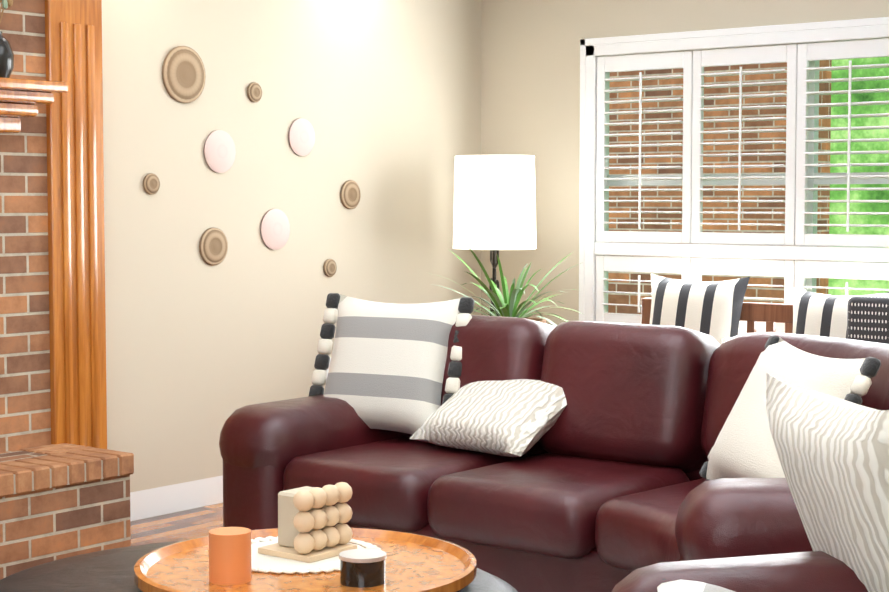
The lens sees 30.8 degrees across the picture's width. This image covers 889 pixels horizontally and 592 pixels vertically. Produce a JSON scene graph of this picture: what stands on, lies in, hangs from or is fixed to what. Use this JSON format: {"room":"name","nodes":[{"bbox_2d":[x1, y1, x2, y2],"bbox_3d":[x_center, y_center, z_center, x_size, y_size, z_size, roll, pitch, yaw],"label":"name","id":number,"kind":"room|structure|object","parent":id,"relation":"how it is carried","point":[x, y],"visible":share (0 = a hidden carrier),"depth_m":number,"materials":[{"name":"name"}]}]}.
{"room":"living room","nodes":[
{"label":"living room","id":0,"kind":"room"},
{"bbox_2d":[130,503,222,545],"bbox_3d":[0.451,1.139,3.217,6.873,0.120,8.320,3,4,38],"label":"floor","id":1,"kind":"structure","parent":0,"point":[189,524],"depth_m":6.29,"materials":[{"name":"brown wood"}]},
{"bbox_2d":[0,0,133,579],"bbox_3d":[-1.889,-0.219,5.046,0.513,2.368,2.575,3,4,38],"label":"fireplace","id":2,"kind":"object","parent":1,"relation":"on","point":[65,473],"visible":1,"depth_m":5.81,"materials":[{"name":"brick"}]},
{"bbox_2d":[0,0,35,80],"bbox_3d":[-1.509,-0.979,5.513,0.155,0.479,0.238,3,4,38],"label":"vase","id":3,"kind":"object","parent":2,"relation":"on","point":[6,53],"depth_m":5.45,"materials":[{"name":"grey ceramic"}]},
{"bbox_2d":[453,155,535,315],"bbox_3d":[0.232,0.083,7.520,0.390,1.468,0.390,3,4,38],"label":"floor lamp","id":4,"kind":"object","parent":1,"relation":"on","point":[494,204],"visible":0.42,"depth_m":7.33,"materials":[{"name":"white fabric"}]},
{"bbox_2d":[432,248,580,326],"bbox_3d":[0.296,0.308,7.108,0.944,1.069,0.746,3,4,38],"label":"spider plant","id":5,"kind":"object","parent":1,"relation":"on","point":[507,305],"visible":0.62,"depth_m":7.06,"materials":[{"name":"green plant"}]},
{"bbox_2d":[641,298,792,333],"bbox_3d":[1.284,0.450,6.833,1.280,0.818,0.480,3,4,38],"label":"chair","id":6,"kind":"object","parent":1,"relation":"on","point":[769,314],"depth_m":6.98,"materials":[{"name":"brown wood"}]},
{"bbox_2d":[649,274,749,343],"bbox_3d":[1.100,0.153,7.140,0.500,0.500,0.160,3,-8,38],"label":"pillow","id":7,"kind":"object","parent":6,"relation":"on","point":[713,309],"visible":0.52,"depth_m":7.06,"materials":[{"name":"fabric"}]},
{"bbox_2d":[720,337,731,344],"bbox_3d":[1.324,0.297,6.850,0.420,0.260,0.120,3,-21,38],"label":"pillow","id":8,"kind":"object","parent":6,"relation":"on","point":[723,339],"depth_m":6.95,"materials":[{"name":"beige fabric"}]},
{"bbox_2d":[792,287,888,338],"bbox_3d":[1.633,0.198,6.720,0.460,0.460,0.150,3,-8,38],"label":"pillow","id":9,"kind":"object","parent":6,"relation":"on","point":[819,314],"visible":0.29,"depth_m":6.71,"materials":[{"name":"fabric"}]},
{"bbox_2d":[847,293,888,343],"bbox_3d":[1.782,0.215,6.505,0.200,0.440,0.360,3,4,38],"label":"pillow","id":10,"kind":"object","parent":6,"relation":"on","point":[868,318],"visible":0.52,"depth_m":6.36,"materials":[{"name":"fabric"}]},
{"bbox_2d":[612,373,888,591],"bbox_3d":[0.494,0.661,2.128,1.280,0.904,2.571,3,4,38],"label":"sofa","id":11,"kind":"object","parent":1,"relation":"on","point":[833,453],"visible":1,"depth_m":2.83,"materials":[{"name":"red leather"}]},
{"bbox_2d":[612,574,888,591],"bbox_3d":[0.488,0.583,2.507,0.400,0.140,0.624,19,8,12],"label":"pillow","id":12,"kind":"object","parent":11,"relation":"on","point":[655,582],"depth_m":2.81,"materials":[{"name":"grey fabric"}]},
{"bbox_2d":[766,373,888,591],"bbox_3d":[0.769,0.395,2.891,0.160,0.500,0.550,-23,7,-9],"label":"pillow","id":13,"kind":"object","parent":11,"relation":"on","point":[833,452],"depth_m":2.81,"materials":[{"name":"beige fabric"}]},
{"bbox_3d":[-0.154,1.028,3.779,2.834,0.026,3.704,3,4,38],"label":"rug","id":14,"kind":"object","parent":1,"relation":"on","visible":0},
{"bbox_2d":[0,482,517,591],"bbox_3d":[-0.413,0.727,3.283,1.194,0.630,1.194,3,4,38],"label":"ottoman","id":15,"kind":"object","parent":14,"relation":"on","point":[305,546],"visible":1,"depth_m":3.35,"materials":[{"name":"brown wood"}]},
{"bbox_2d":[219,293,888,591],"bbox_3d":[0.517,0.506,4.653,2.775,0.911,1.390,3,4,38],"label":"sofa","id":16,"kind":"object","parent":14,"relation":"on","point":[522,454],"visible":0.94,"depth_m":4.90,"materials":[{"name":"red leather"}]},
{"bbox_2d":[302,293,474,443],"bbox_3d":[-0.194,0.237,5.478,0.574,0.500,0.160,2,-16,28],"label":"pillow","id":17,"kind":"object","parent":16,"relation":"on","point":[393,367],"depth_m":5.39,"materials":[{"name":"grey fabric"}]},
{"bbox_2d":[408,374,588,457],"bbox_3d":[0.169,0.380,5.177,0.500,0.130,0.360,4,35,46],"label":"pillow","id":18,"kind":"object","parent":16,"relation":"on","point":[459,415],"depth_m":5.10,"materials":[{"name":"beige fabric"}]},
{"bbox_2d":[699,335,881,525],"bbox_3d":[0.906,0.339,4.313,0.150,0.460,0.694,28,-2,-10],"label":"pillow","id":19,"kind":"object","parent":16,"relation":"on","point":[744,447],"depth_m":4.29,"materials":[{"name":"beige fabric"}]},
{"bbox_2d":[102,0,481,515],"bbox_3d":[-2.268,-0.601,5.088,0.160,3.130,8.080,3,4,38],"label":"wall","id":20,"kind":"structure","parent":0,"point":[383,97],"depth_m":6.87,"materials":[{"name":"beige paint"}]},
{"bbox_2d":[143,173,159,194],"bbox_3d":[-1.156,-0.443,6.376,0.018,0.084,0.084,3,4,38],"label":"art","id":21,"kind":"object","parent":20,"relation":"attached to","point":[151,183],"visible":1,"depth_m":6.37},
{"bbox_2d":[130,475,222,520],"bbox_3d":[-0.562,0.779,7.239,0.016,0.115,2.394,3,4,38],"label":"baseboard","id":22,"kind":"structure","parent":20,"relation":"attached to","point":[154,502],"depth_m":6.54,"materials":[{"name":"white wood"}]},
{"bbox_2d":[162,46,205,102],"bbox_3d":[-1.045,-0.891,6.491,0.018,0.230,0.230,3,4,38],"label":"art","id":23,"kind":"object","parent":20,"relation":"attached to","point":[183,74],"visible":1,"depth_m":6.48},
{"bbox_2d":[199,228,227,264],"bbox_3d":[-0.949,-0.204,6.654,0.018,0.156,0.156,3,4,38],"label":"art","id":24,"kind":"object","parent":20,"relation":"attached to","point":[213,245],"visible":1,"depth_m":6.64},
{"bbox_2d":[204,130,235,172],"bbox_3d":[-0.925,-0.597,6.663,0.018,0.176,0.176,3,4,38],"label":"art","id":25,"kind":"object","parent":20,"relation":"attached to","point":[219,151],"visible":1,"depth_m":6.65},
{"bbox_2d":[247,82,261,101],"bbox_3d":[-0.798,-0.860,6.809,0.018,0.084,0.084,3,4,38],"label":"art","id":26,"kind":"object","parent":20,"relation":"attached to","point":[254,91],"visible":1,"depth_m":6.80},
{"bbox_2d":[260,209,289,249],"bbox_3d":[-0.725,-0.286,6.938,0.018,0.176,0.176,3,4,38],"label":"art","id":27,"kind":"object","parent":20,"relation":"attached to","point":[275,229],"visible":1,"depth_m":6.92},
{"bbox_2d":[288,118,314,155],"bbox_3d":[-0.620,-0.694,7.048,0.018,0.164,0.164,3,4,38],"label":"art","id":28,"kind":"object","parent":20,"relation":"attached to","point":[301,136],"visible":1,"depth_m":7.03},
{"bbox_2d":[326,357,330,381],"bbox_3d":[-0.508,0.335,7.263,0.006,0.120,0.070,3,4,38],"label":"switch plate","id":29,"kind":"object","parent":20,"relation":"attached to","point":[327,370],"visible":0.08,"depth_m":7.24,"materials":[{"name":"white plastic"}]},
{"bbox_2d":[323,259,336,276],"bbox_3d":[-0.509,-0.126,7.224,0.018,0.080,0.080,3,4,38],"label":"art","id":30,"kind":"object","parent":20,"relation":"attached to","point":[330,267],"visible":1,"depth_m":7.21},
{"bbox_2d":[340,180,360,208],"bbox_3d":[-0.423,-0.459,7.314,0.018,0.132,0.132,3,4,38],"label":"art","id":31,"kind":"object","parent":20,"relation":"attached to","point":[350,194],"visible":1,"depth_m":7.30},
{"bbox_2d":[481,0,888,325],"bbox_3d":[1.554,-0.624,7.130,3.350,2.930,0.160,3,4,38],"label":"wall","id":32,"kind":"structure","parent":0,"point":[530,77],"depth_m":7.82,"materials":[{"name":"beige paint"}]},
{"bbox_2d":[606,61,888,312],"bbox_3d":[1.605,-0.469,7.140,2.168,1.378,0.045,3,4,38],"label":"window","id":33,"kind":"structure","parent":32,"relation":"in","point":[813,159],"depth_m":7.12,"materials":[{"name":"white paint"}]},
{"bbox_2d":[579,17,888,334],"bbox_3d":[1.537,-0.464,7.053,2.230,1.440,0.071,3,4,38],"label":"window shutters","id":34,"kind":"object","parent":33,"relation":"attached to","point":[797,47],"visible":0.85,"depth_m":7.24,"materials":[{"name":"white paint"}]},
{"label":"outside","id":35,"kind":"structure","parent":0,"visible":0},
{"bbox_2d":[828,57,888,295],"bbox_3d":[8.152,-2.532,13.318,22.000,8.000,0.200,3,4,38],"label":"trees","id":36,"kind":"object","parent":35,"point":[863,158],"depth_m":16.34,"materials":[{"name":"green plant"}]},
{"bbox_3d":[5.504,1.065,10.139,22.000,0.200,8.400,3,4,38],"label":"lawn","id":37,"kind":"structure","parent":35,"visible":0},
{"bbox_2d":[608,60,831,313],"bbox_3d":[0.333,-1.122,11.514,5.000,3.800,0.400,3,4,38],"label":"brick","id":38,"kind":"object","parent":37,"relation":"on","point":[751,291],"depth_m":10.20,"materials":[{"name":"brown brick"}]}
]}

